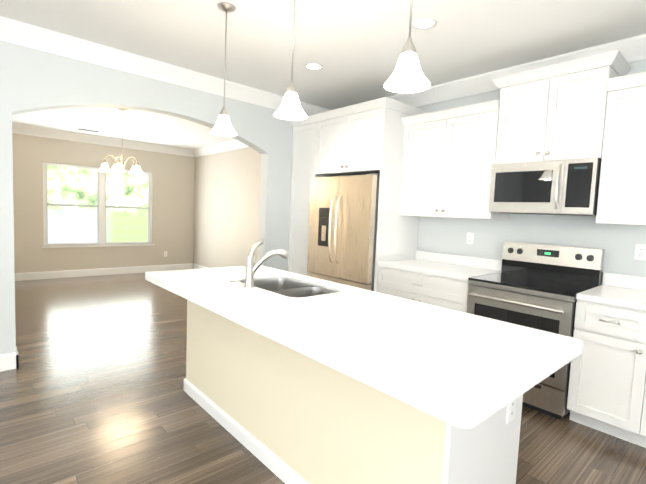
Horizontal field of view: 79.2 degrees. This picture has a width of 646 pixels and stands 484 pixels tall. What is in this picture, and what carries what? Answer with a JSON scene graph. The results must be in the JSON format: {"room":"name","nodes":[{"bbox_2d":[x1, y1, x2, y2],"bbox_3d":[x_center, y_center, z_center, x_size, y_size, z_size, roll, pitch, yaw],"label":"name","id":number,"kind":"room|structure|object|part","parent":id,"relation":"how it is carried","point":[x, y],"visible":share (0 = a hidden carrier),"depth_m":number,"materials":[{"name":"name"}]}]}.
{"room":"kitchen","nodes":[
{"label":"kitchen","id":0,"kind":"room"},
{"bbox_2d":[12,133,194,272],"bbox_3d":[-4.311,-0.683,7.584,3.680,2.660,0.140,-1,6,-42],"label":"wall","id":1,"kind":"structure","parent":0,"point":[173,183],"depth_m":7.49,"materials":[{"name":"beige paint"}]},
{"bbox_2d":[42,162,153,247],"bbox_3d":[-4.279,-0.672,7.557,1.930,1.515,0.125,-1,6,-42],"label":"dining window","id":2,"kind":"structure","parent":1,"relation":"in","point":[101,210],"depth_m":7.54,"materials":[{"name":"white"}]},
{"bbox_2d":[46,163,149,244],"bbox_3d":[-4.270,-0.692,7.546,1.772,1.450,0.029,-1,6,-42],"label":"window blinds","id":3,"kind":"object","parent":2,"relation":"attached to","point":[144,238],"visible":0.85,"depth_m":7.43,"materials":[{"name":"white plastic"}]},
{"bbox_2d":[12,123,192,156],"bbox_3d":[-4.177,-1.924,7.409,3.450,0.150,0.092,-1,6,-42],"label":"crown molding","id":4,"kind":"structure","parent":1,"relation":"attached to","point":[102,140],"depth_m":7.32,"materials":[{"name":"white wood"}]},
{"bbox_2d":[15,263,192,280],"bbox_3d":[-4.308,0.581,7.623,3.630,0.135,0.016,-1,6,-42],"label":"baseboard","id":5,"kind":"structure","parent":1,"relation":"attached to","point":[136,269],"depth_m":7.56,"materials":[{"name":"white wood"}]},
{"bbox_2d":[12,107,235,148],"bbox_3d":[-2.804,-1.878,5.864,3.880,0.100,4.420,-1,6,-42],"label":"ceiling","id":6,"kind":"structure","parent":0,"point":[151,127],"depth_m":6.29,"materials":[{"name":"white paint"}]},
{"bbox_2d":[76,128,100,132],"bbox_3d":[-4.076,-1.944,6.785,0.350,0.010,0.150,-1,6,-42],"label":"ceiling vent","id":7,"kind":"object","parent":6,"relation":"in","point":[88,130],"visible":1,"depth_m":6.78,"materials":[{"name":"white metal"}]},
{"bbox_2d":[98,108,143,174],"bbox_3d":[-2.680,-1.348,5.183,0.540,0.845,0.543,-1,6,-42],"label":"chandelier","id":8,"kind":"object","parent":6,"relation":"hanging from","point":[118,167],"visible":0.98,"depth_m":5.16,"materials":[{"name":"silver metal"}]},
{"bbox_2d":[0,41,292,354],"bbox_3d":[-2.727,-0.330,3.027,7.400,2.760,0.150,-1,6,-42],"label":"wall","id":9,"kind":"structure","parent":0,"point":[32,80],"depth_m":3.54,"materials":[{"name":"grey paint"}]},
{"bbox_2d":[0,350,18,371],"bbox_3d":[-4.003,1.014,1.936,3.936,0.135,0.036,-1,6,-42],"label":"baseboard","id":10,"kind":"structure","parent":9,"relation":"attached to","point":[9,361],"depth_m":3.19,"materials":[{"name":"white wood"}]},
{"bbox_2d":[0,16,329,115],"bbox_3d":[-2.592,-1.620,2.841,7.400,0.150,0.092,-1,6,-42],"label":"crown molding","id":11,"kind":"structure","parent":9,"relation":"attached to","point":[11,31],"depth_m":3.57,"materials":[{"name":"white wood"}]},
{"bbox_2d":[0,272,645,483],"bbox_3d":[-1.836,1.194,2.070,7.600,0.060,11.850,-1,6,-42],"label":"floor","id":12,"kind":"structure","parent":0,"point":[91,390],"depth_m":2.62,"materials":[{"name":"brown wood"}]},
{"bbox_2d":[288,114,319,275],"bbox_3d":[-0.017,-0.237,5.038,0.677,2.508,0.478,-1,6,-42],"label":"tall cabinet","id":13,"kind":"object","parent":12,"relation":"on","point":[304,131],"depth_m":4.81,"materials":[{"name":"white wood"}]},
{"bbox_2d":[307,173,379,290],"bbox_3d":[0.385,0.167,4.464,0.822,1.790,0.953,-1,6,-42],"label":"refrigerator","id":14,"kind":"object","parent":12,"relation":"on","point":[343,215],"visible":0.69,"depth_m":4.13,"materials":[{"name":"silver metal"}]},
{"bbox_2d":[183,300,522,483],"bbox_3d":[-0.073,0.781,2.343,0.657,0.870,2.196,-1,6,-42],"label":"kitchen island","id":15,"kind":"object","parent":12,"relation":"on","point":[293,378],"depth_m":1.80,"materials":[{"name":"beige paint"}]},
{"bbox_2d":[145,266,582,435],"bbox_3d":[-0.103,0.331,2.171,0.950,0.050,2.440,-1,6,-42],"label":"island countertop","id":16,"kind":"structure","parent":15,"relation":"on","point":[459,369],"depth_m":1.51,"materials":[{"name":"white stone"}]},
{"bbox_2d":[241,240,288,287],"bbox_3d":[-0.352,0.135,2.428,0.270,0.282,0.138,-1,6,-42],"label":"faucet","id":17,"kind":"object","parent":16,"relation":"on","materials":[{"name":"silver metal"}]},
{"bbox_2d":[257,276,332,295],"bbox_3d":[-0.226,0.395,2.513,0.431,0.200,0.712,-1,6,-42],"label":"sink","id":18,"kind":"object","parent":16,"relation":"in","point":[279,284],"depth_m":2.70,"materials":[{"name":"silver metal"}]},
{"bbox_2d":[506,399,515,423],"bbox_3d":[0.789,0.694,1.632,0.070,0.114,0.008,-1,6,-42],"label":"outlet","id":19,"kind":"object","parent":15,"relation":"attached to","point":[511,407],"depth_m":1.62,"materials":[{"name":"white plastic"}]},
{"bbox_2d":[376,266,470,312],"bbox_3d":[1.106,0.717,3.825,0.652,0.880,0.975,-1,6,-42],"label":"base cabinet","id":20,"kind":"object","parent":12,"relation":"on","point":[440,290],"depth_m":3.54,"materials":[{"name":"white wood"}]},
{"bbox_2d":[376,258,500,277],"bbox_3d":[1.123,0.258,3.789,0.657,0.040,0.976,-1,6,-42],"label":"countertop","id":21,"kind":"structure","parent":20,"relation":"on","point":[405,263],"depth_m":3.69,"materials":[{"name":"white stone"}]},
{"bbox_2d":[466,241,604,419],"bbox_3d":[1.657,0.630,3.135,0.744,1.200,0.756,-1,6,-42],"label":"range","id":22,"kind":"object","parent":12,"relation":"on","point":[519,289],"visible":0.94,"depth_m":3.01,"materials":[{"name":"silver metal"}]},
{"bbox_2d":[567,298,635,439],"bbox_3d":[2.094,0.840,2.722,0.652,0.880,0.459,-1,6,-42],"label":"base cabinet","id":23,"kind":"object","parent":12,"relation":"on","point":[597,399],"depth_m":2.55,"materials":[{"name":"white wood"}]},
{"bbox_2d":[576,286,645,309],"bbox_3d":[2.658,0.450,2.076,0.657,0.040,2.108,-1,6,-42],"label":"countertop","id":24,"kind":"structure","parent":23,"relation":"on","point":[621,295],"depth_m":2.62,"materials":[{"name":"white stone"}]},
{"bbox_2d":[624,306,645,447],"bbox_3d":[2.459,0.885,2.314,0.652,0.880,0.879,-1,6,-42],"label":"base cabinet","id":25,"kind":"object","parent":12,"relation":"on","point":[635,416],"depth_m":2.41,"materials":[{"name":"white wood"}]},
{"bbox_2d":[0,0,645,109],"bbox_3d":[-0.247,-1.453,0.220,7.600,0.100,7.430,-1,6,-42],"label":"ceiling","id":26,"kind":"structure","parent":0,"point":[353,48],"depth_m":2.98,"materials":[{"name":"white paint"}]},
{"bbox_2d":[210,2,236,135],"bbox_3d":[-0.675,-1.178,2.689,0.184,0.847,0.184,-1,6,-42],"label":"pendant light","id":27,"kind":"object","parent":26,"relation":"hanging from","point":[223,126],"visible":1,"depth_m":2.67,"materials":[{"name":"white glass"}]},
{"bbox_3d":[-0.691,-0.818,2.716,0.184,0.124,0.184,-1,6,-42],"label":"lamp shade","id":28,"kind":"part","parent":27,"relation":"part of","materials":[{"name":"white glass"}]},
{"bbox_2d":[274,0,306,119],"bbox_3d":[-0.160,-1.114,2.114,0.184,0.847,0.184,-1,6,-42],"label":"pendant light","id":29,"kind":"object","parent":26,"relation":"hanging from","point":[290,108],"visible":1,"depth_m":2.11,"materials":[{"name":"white glass"}]},
{"bbox_3d":[-0.175,-0.754,2.140,0.184,0.124,0.184,-1,6,-42],"label":"lamp shade","id":30,"kind":"part","parent":29,"relation":"part of","materials":[{"name":"white glass"}]},
{"bbox_2d":[304,63,322,69],"bbox_3d":[-0.087,-1.645,3.662,0.176,0.007,0.176,-1,6,-42],"label":"recessed light","id":31,"kind":"object","parent":26,"relation":"in","point":[312,66],"visible":0.98,"depth_m":3.66,"materials":[{"name":"white plastic"}]},
{"bbox_2d":[384,0,429,92],"bbox_3d":[0.355,-1.050,1.538,0.184,0.847,0.184,-1,6,-42],"label":"pendant light","id":32,"kind":"object","parent":26,"relation":"hanging from","point":[407,76],"visible":1,"depth_m":1.54,"materials":[{"name":"frosted white glass"},{"name":"brushed nickel"}]},
{"bbox_3d":[0.340,-0.690,1.565,0.184,0.124,0.184,-1,6,-42],"label":"lamp shade","id":33,"kind":"part","parent":32,"relation":"part of","materials":[{"name":"white glass"}]},
{"bbox_2d":[412,17,436,29],"bbox_3d":[0.717,-1.545,2.764,0.176,0.007,0.176,-1,6,-42],"label":"recessed light","id":34,"kind":"object","parent":26,"relation":"in","point":[426,23],"visible":0.98,"depth_m":2.76,"materials":[{"name":"white plastic"}]},
{"bbox_2d":[193,59,645,284],"bbox_3d":[1.020,-0.278,4.463,0.100,2.760,11.850,-1,6,-42],"label":"wall","id":35,"kind":"structure","parent":0,"point":[226,206],"depth_m":4.16,"materials":[{"name":"grey paint"}]},
{"bbox_2d":[193,263,207,268],"bbox_3d":[-1.515,0.727,7.242,0.016,0.135,4.320,-1,6,-42],"label":"baseboard","id":36,"kind":"structure","parent":35,"relation":"attached to","point":[195,266],"depth_m":8.64,"materials":[{"name":"white wood"}]},
{"bbox_2d":[193,140,248,156],"bbox_3d":[-1.438,-1.781,7.031,0.092,0.150,4.320,-1,6,-42],"label":"crown molding","id":37,"kind":"structure","parent":35,"relation":"attached to","point":[234,144],"depth_m":7.70,"materials":[{"name":"white wood"}]},
{"bbox_2d":[312,98,419,177],"bbox_3d":[0.505,-1.094,4.430,0.677,0.668,0.978,-1,6,-42],"label":"upper cabinet","id":38,"kind":"object","parent":35,"relation":"attached to","point":[353,140],"depth_m":4.05,"materials":[{"name":"white wood"}]},
{"bbox_2d":[396,102,508,219],"bbox_3d":[1.277,-0.731,3.816,0.357,0.980,0.977,-1,6,-42],"label":"upper cabinet","id":39,"kind":"object","parent":35,"relation":"attached to","point":[421,162],"depth_m":3.65,"materials":[{"name":"white wood"}]},
{"bbox_2d":[467,232,473,243],"bbox_3d":[1.467,-0.036,3.887,0.008,0.114,0.070,-1,6,-42],"label":"outlet","id":40,"kind":"object","parent":35,"relation":"attached to","point":[470,236],"depth_m":3.88,"materials":[{"name":"white plastic"}]},
{"bbox_2d":[388,34,645,106],"bbox_3d":[2.523,-1.387,2.607,0.092,0.150,7.080,-1,6,-42],"label":"crown molding","id":41,"kind":"structure","parent":35,"relation":"attached to","point":[632,49],"depth_m":3.60,"materials":[{"name":"white wood"}]},
{"bbox_2d":[416,250,645,289],"bbox_3d":[2.319,0.302,2.929,0.020,0.100,3.850,-1,6,-42],"label":"backsplash","id":42,"kind":"structure","parent":35,"relation":"attached to","point":[633,282],"depth_m":3.72,"materials":[{"name":"white stone"}]},
{"bbox_2d":[496,54,623,163],"bbox_3d":[1.870,-0.980,3.145,0.357,0.695,0.761,-1,6,-42],"label":"upper cabinet","id":43,"kind":"object","parent":35,"relation":"attached to","point":[557,112],"depth_m":2.97,"materials":[{"name":"white wood"}]},
{"bbox_2d":[488,157,601,215],"bbox_3d":[1.803,-0.427,3.147,0.472,0.406,0.748,-1,6,-42],"label":"microwave","id":44,"kind":"object","parent":43,"relation":"attached to","point":[561,187],"visible":0.96,"depth_m":2.97,"materials":[{"name":"silver metal"}]},
{"bbox_2d":[596,74,645,224],"bbox_3d":[2.437,-0.586,2.521,0.357,0.980,0.981,-1,6,-42],"label":"upper cabinet","id":45,"kind":"object","parent":35,"relation":"attached to","point":[622,184],"depth_m":2.67,"materials":[{"name":"white wood"}]},
{"bbox_2d":[634,244,645,259],"bbox_3d":[2.358,0.075,2.892,0.008,0.114,0.070,-1,6,-42],"label":"outlet","id":46,"kind":"object","parent":35,"relation":"attached to","point":[640,251],"depth_m":2.89,"materials":[{"name":"white plastic"}]},
{"label":"outside","id":47,"kind":"structure","parent":0,"visible":0},
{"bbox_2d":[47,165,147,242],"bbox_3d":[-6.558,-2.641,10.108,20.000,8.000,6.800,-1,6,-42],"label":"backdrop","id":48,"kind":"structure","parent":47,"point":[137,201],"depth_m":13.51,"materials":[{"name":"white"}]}
]}

